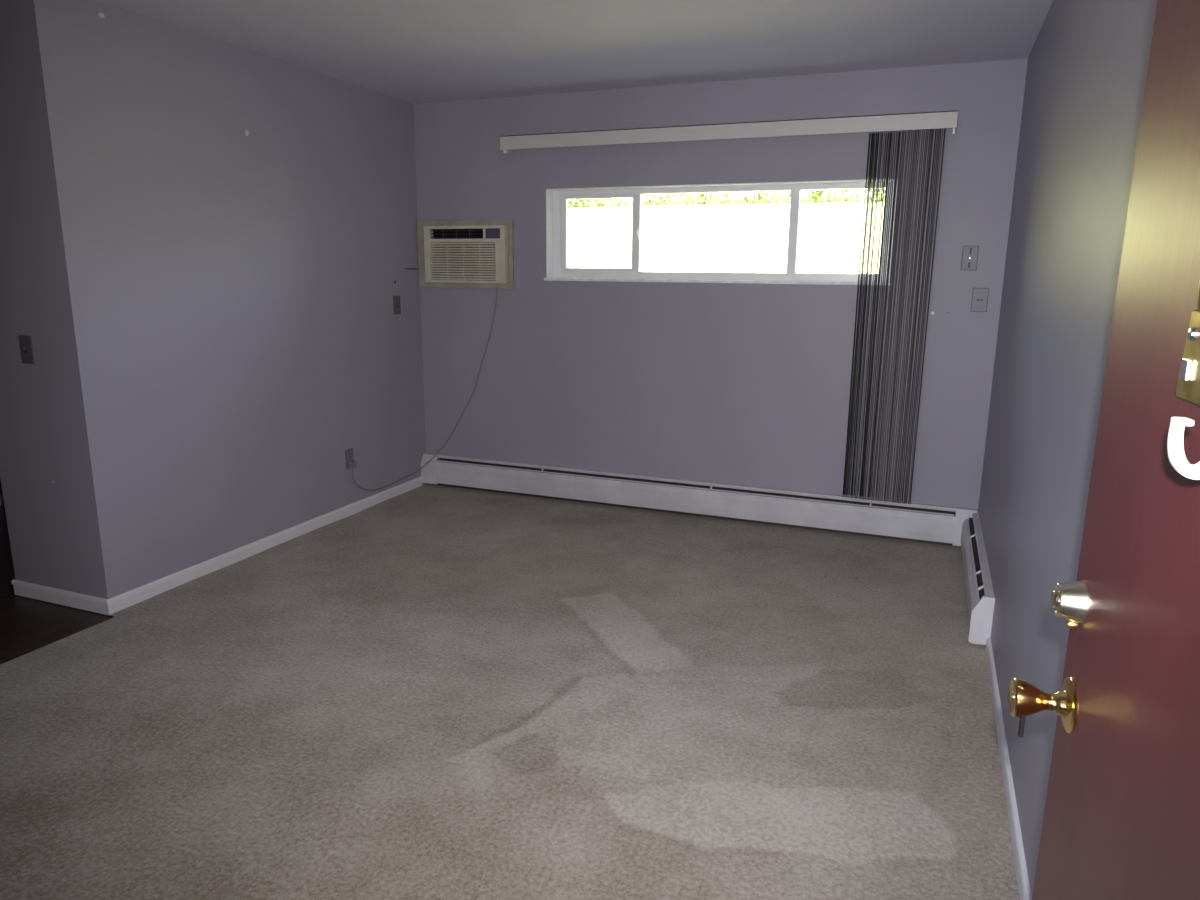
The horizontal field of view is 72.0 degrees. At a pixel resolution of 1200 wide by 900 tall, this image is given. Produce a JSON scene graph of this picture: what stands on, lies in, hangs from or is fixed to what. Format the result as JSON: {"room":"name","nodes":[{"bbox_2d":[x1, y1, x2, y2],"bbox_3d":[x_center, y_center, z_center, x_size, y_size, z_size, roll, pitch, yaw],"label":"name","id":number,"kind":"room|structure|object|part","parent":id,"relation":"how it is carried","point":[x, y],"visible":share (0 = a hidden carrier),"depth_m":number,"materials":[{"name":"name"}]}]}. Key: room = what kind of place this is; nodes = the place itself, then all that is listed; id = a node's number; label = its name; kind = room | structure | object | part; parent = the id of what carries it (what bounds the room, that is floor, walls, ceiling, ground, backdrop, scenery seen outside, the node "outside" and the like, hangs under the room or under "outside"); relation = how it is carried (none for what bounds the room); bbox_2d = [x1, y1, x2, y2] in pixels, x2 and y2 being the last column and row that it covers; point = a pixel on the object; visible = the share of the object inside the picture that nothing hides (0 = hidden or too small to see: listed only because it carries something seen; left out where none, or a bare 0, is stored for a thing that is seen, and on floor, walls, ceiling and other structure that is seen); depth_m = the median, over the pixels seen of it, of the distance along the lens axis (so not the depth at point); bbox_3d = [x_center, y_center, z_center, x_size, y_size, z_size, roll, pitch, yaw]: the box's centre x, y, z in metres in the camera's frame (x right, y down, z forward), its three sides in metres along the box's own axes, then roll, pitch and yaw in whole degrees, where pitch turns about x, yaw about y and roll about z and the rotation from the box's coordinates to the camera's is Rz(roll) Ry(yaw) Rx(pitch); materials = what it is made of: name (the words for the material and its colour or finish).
{"room":"empty living room","nodes":[
{"label":"empty living room","id":0,"kind":"room"},
{"bbox_2d":[0,0,106,614],"bbox_3d":[-2.313,-0.530,3.386,0.588,2.460,0.133,5,13,21],"label":"wall","id":1,"kind":"structure","parent":0,"point":[36,477],"depth_m":3.41,"materials":[{"name":"paint"}]},
{"bbox_2d":[18,335,34,363],"bbox_3d":[-2.334,-0.407,3.352,0.070,0.115,0.017,5,13,21],"label":"light switch","id":2,"kind":"object","parent":1,"relation":"attached to","point":[25,341],"visible":1,"depth_m":3.35,"materials":[{"name":"grey"}]},
{"bbox_2d":[0,505,113,663],"bbox_3d":[-2.999,0.622,4.058,2.255,0.112,4.420,5,13,21],"label":"floor","id":3,"kind":"structure","parent":0,"point":[27,625],"depth_m":3.45,"materials":[{"name":"brown wood"}]},
{"bbox_2d":[11,0,425,598],"bbox_3d":[-1.674,-0.731,4.345,0.120,2.460,2.400,5,13,21],"label":"wall","id":4,"kind":"structure","parent":0,"point":[229,231],"depth_m":3.84,"materials":[{"name":"paint"}]},
{"bbox_2d":[105,476,421,614],"bbox_3d":[-1.640,0.437,4.531,0.013,0.066,2.338,5,13,21],"label":"baseboard","id":5,"kind":"structure","parent":4,"relation":"attached to","point":[129,598],"depth_m":4.16,"materials":[{"name":"white paint"}]},
{"bbox_2d":[345,448,353,468],"bbox_3d":[-1.475,0.050,4.870,0.008,0.115,0.070,5,13,21],"label":"wall outlet","id":6,"kind":"object","parent":4,"relation":"attached to","point":[349,454],"visible":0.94,"depth_m":4.86,"materials":[{"name":"grey plastic"}]},
{"bbox_2d":[393,296,400,314],"bbox_3d":[-1.267,-0.906,5.170,0.017,0.115,0.070,5,13,21],"label":"light switch","id":7,"kind":"object","parent":4,"relation":"attached to","point":[396,299],"visible":1,"depth_m":5.16,"materials":[{"name":"grey plastic"}]},
{"bbox_2d":[0,484,1019,899],"bbox_3d":[-0.399,0.801,3.044,3.436,0.007,4.420,5,13,21],"label":"floor","id":8,"kind":"structure","parent":0,"point":[427,691],"depth_m":2.66,"materials":[{"name":"carpet"}]},
{"bbox_2d":[97,0,1052,103],"bbox_3d":[-1.143,-1.519,1.956,6.841,0.100,6.550,5,13,21],"label":"ceiling","id":9,"kind":"structure","parent":0,"point":[410,51],"depth_m":3.63,"materials":[{"name":"grey paint"}]},
{"bbox_2d":[413,58,1027,512],"bbox_3d":[-0.438,-0.927,5.260,5.891,2.640,0.250,5,13,21],"label":"wall","id":10,"kind":"structure","parent":0,"point":[744,384],"depth_m":4.71,"materials":[{"name":"paint"}]},
{"bbox_2d":[417,220,513,288],"bbox_3d":[-0.842,-1.240,5.240,0.684,0.416,0.162,5,13,21],"label":"air conditioner","id":11,"kind":"object","parent":10,"relation":"attached to","point":[456,253],"visible":0.99,"depth_m":5.17,"materials":[{"name":"beige plastic"}]},
{"bbox_2d":[349,289,496,490],"bbox_3d":[-1.171,-0.389,5.197,0.987,1.233,0.410,-8,15,-34],"label":"power cord","id":12,"kind":"object","parent":11,"relation":"hanging from","point":[352,464],"visible":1,"depth_m":5.29,"materials":[{"name":"grey rubber"}]},
{"bbox_2d":[430,242,495,280],"bbox_3d":[-0.853,-1.188,5.197,0.469,0.233,0.045,5,13,21],"label":"grille","id":13,"kind":"object","parent":11,"relation":"attached to","point":[449,261],"depth_m":5.18,"materials":[{"name":"beige plastic"}]},
{"bbox_3d":[-0.649,-1.333,5.087,0.104,0.059,0.040,5,13,21],"label":"control panel","id":14,"kind":"part","parent":11,"relation":"part of","materials":[{"name":"grey plastic"}]},
{"bbox_2d":[420,453,976,545],"bbox_3d":[0.398,0.274,4.997,3.432,0.208,0.076,5,13,21],"label":"baseboard heater","id":15,"kind":"object","parent":10,"relation":"attached to","point":[917,522],"visible":0.96,"depth_m":4.88,"materials":[{"name":"metal"}]},
{"bbox_2d":[438,454,955,511],"bbox_3d":[0.367,0.246,5.028,3.333,0.160,0.032,5,13,21],"label":"hood","id":16,"kind":"object","parent":15,"relation":"attached to","point":[683,483],"depth_m":4.91,"materials":[{"name":"metal"}]},
{"bbox_2d":[544,179,897,285],"bbox_3d":[0.625,-1.229,4.708,2.014,0.540,0.165,5,13,21],"label":"window","id":17,"kind":"structure","parent":10,"relation":"in","point":[557,269],"depth_m":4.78,"materials":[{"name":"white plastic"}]},
{"bbox_3d":[0.000,-1.305,4.984,0.513,0.455,0.026,5,13,21],"label":"sash","id":18,"kind":"part","parent":17,"relation":"part of","materials":[{"name":"white plastic"}]},
{"bbox_3d":[0.239,-1.290,4.920,0.026,0.451,0.024,5,13,21],"label":"meeting rail","id":19,"kind":"part","parent":17,"relation":"part of","materials":[{"name":"white plastic"}]},
{"bbox_3d":[0.610,-0.966,4.732,2.014,0.016,0.095,5,13,21],"label":"sill","id":20,"kind":"part","parent":17,"relation":"part of","materials":[{"name":"paint"}]},
{"bbox_2d":[568,189,884,207],"bbox_3d":[5.491,-9.246,24.510,24.467,4.145,2.332,5,13,21],"label":"hedge","id":21,"kind":"object","parent":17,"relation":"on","point":[815,196],"visible":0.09,"depth_m":24.74,"materials":[{"name":"green plant"}]},
{"bbox_2d":[500,110,957,503],"bbox_3d":[0.578,-0.788,4.686,2.495,1.986,0.100,5,13,21],"label":"vertical blind","id":22,"kind":"object","parent":10,"relation":"attached to","point":[932,120],"visible":1,"depth_m":4.32,"materials":[{"name":"grey fabric"}]},
{"bbox_2d":[961,246,978,269],"bbox_3d":[1.870,-0.970,4.173,0.075,0.120,0.012,5,13,21],"label":"wall jack","id":23,"kind":"object","parent":10,"relation":"attached to","point":[969,261],"visible":1,"depth_m":4.17,"materials":[{"name":"grey plastic"}]},
{"bbox_2d":[970,288,988,311],"bbox_3d":[1.930,-0.763,4.195,0.075,0.120,0.010,5,13,21],"label":"light switch","id":24,"kind":"object","parent":10,"relation":"attached to","point":[979,302],"visible":1,"depth_m":4.19,"materials":[{"name":"grey plastic"}]},
{"bbox_2d":[978,0,1156,898],"bbox_3d":[1.304,-0.221,2.072,0.250,2.640,4.540,5,13,21],"label":"wall","id":25,"kind":"structure","parent":0,"point":[1087,65],"depth_m":2.22,"materials":[{"name":"paint"}]},
{"bbox_2d":[961,513,994,644],"bbox_3d":[1.717,0.549,3.787,0.076,0.207,1.254,5,13,21],"label":"baseboard heater","id":26,"kind":"object","parent":25,"relation":"attached to","point":[980,599],"visible":0.99,"depth_m":3.46,"materials":[{"name":"metal"}]},
{"bbox_2d":[972,513,993,596],"bbox_3d":[1.739,0.529,3.779,0.032,0.160,1.245,5,13,21],"label":"hood","id":27,"kind":"object","parent":26,"relation":"attached to","point":[980,561],"depth_m":3.63,"materials":[{"name":"metal"}]},
{"bbox_2d":[985,637,1031,899],"bbox_3d":[0.947,1.054,1.820,0.013,0.057,3.085,5,13,21],"label":"baseboard","id":28,"kind":"structure","parent":25,"relation":"attached to","point":[1016,837],"depth_m":2.30,"materials":[{"name":"white paint"}]},
{"bbox_3d":[-3.980,-0.677,4.179,0.120,2.540,4.420,5,13,21],"label":"wall","id":29,"kind":"structure","parent":0,"visible":0},
{"bbox_2d":[0,494,3,505],"bbox_3d":[-3.929,0.444,4.396,0.013,0.066,4.420,5,13,21],"label":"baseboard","id":30,"kind":"structure","parent":29,"relation":"attached to","point":[1,495],"depth_m":5.05,"materials":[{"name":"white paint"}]},
{"bbox_3d":[-2.248,0.000,1.126,5.641,2.540,0.120,5,13,21],"label":"wall","id":31,"kind":"structure","parent":0,"visible":0},
{"bbox_3d":[-0.106,0.292,0.394,0.990,2.120,0.012,5,13,21],"label":"doorway","id":32,"kind":"structure","parent":31,"relation":"in","visible":0},
{"bbox_2d":[1008,0,1199,899],"bbox_3d":[0.469,0.280,0.648,0.114,2.023,0.924,4,13,17],"label":"door","id":33,"kind":"structure","parent":32,"relation":"attached to","point":[1121,818],"depth_m":0.85,"materials":[{"name":"red paint"}]},
{"bbox_3d":[0.568,0.323,1.065,0.068,0.071,0.071,4,13,17],"label":"knob","id":34,"kind":"part","parent":33,"relation":"part of","materials":[{"name":"gold metal"}]},
{"bbox_2d":[1167,417,1199,479],"bbox_3d":[0.484,-0.023,0.659,0.045,0.094,0.028,4,13,17],"label":"hook","id":35,"kind":"object","parent":33,"relation":"attached to","point":[1175,447],"visible":1,"depth_m":0.66,"materials":[{"name":"white plastic"}]},
{"bbox_3d":[0.521,-0.075,0.700,0.006,0.082,0.143,4,13,17],"label":"brass plate","id":36,"kind":"part","parent":33,"relation":"part of","materials":[{"name":"gold metal"}]}
]}

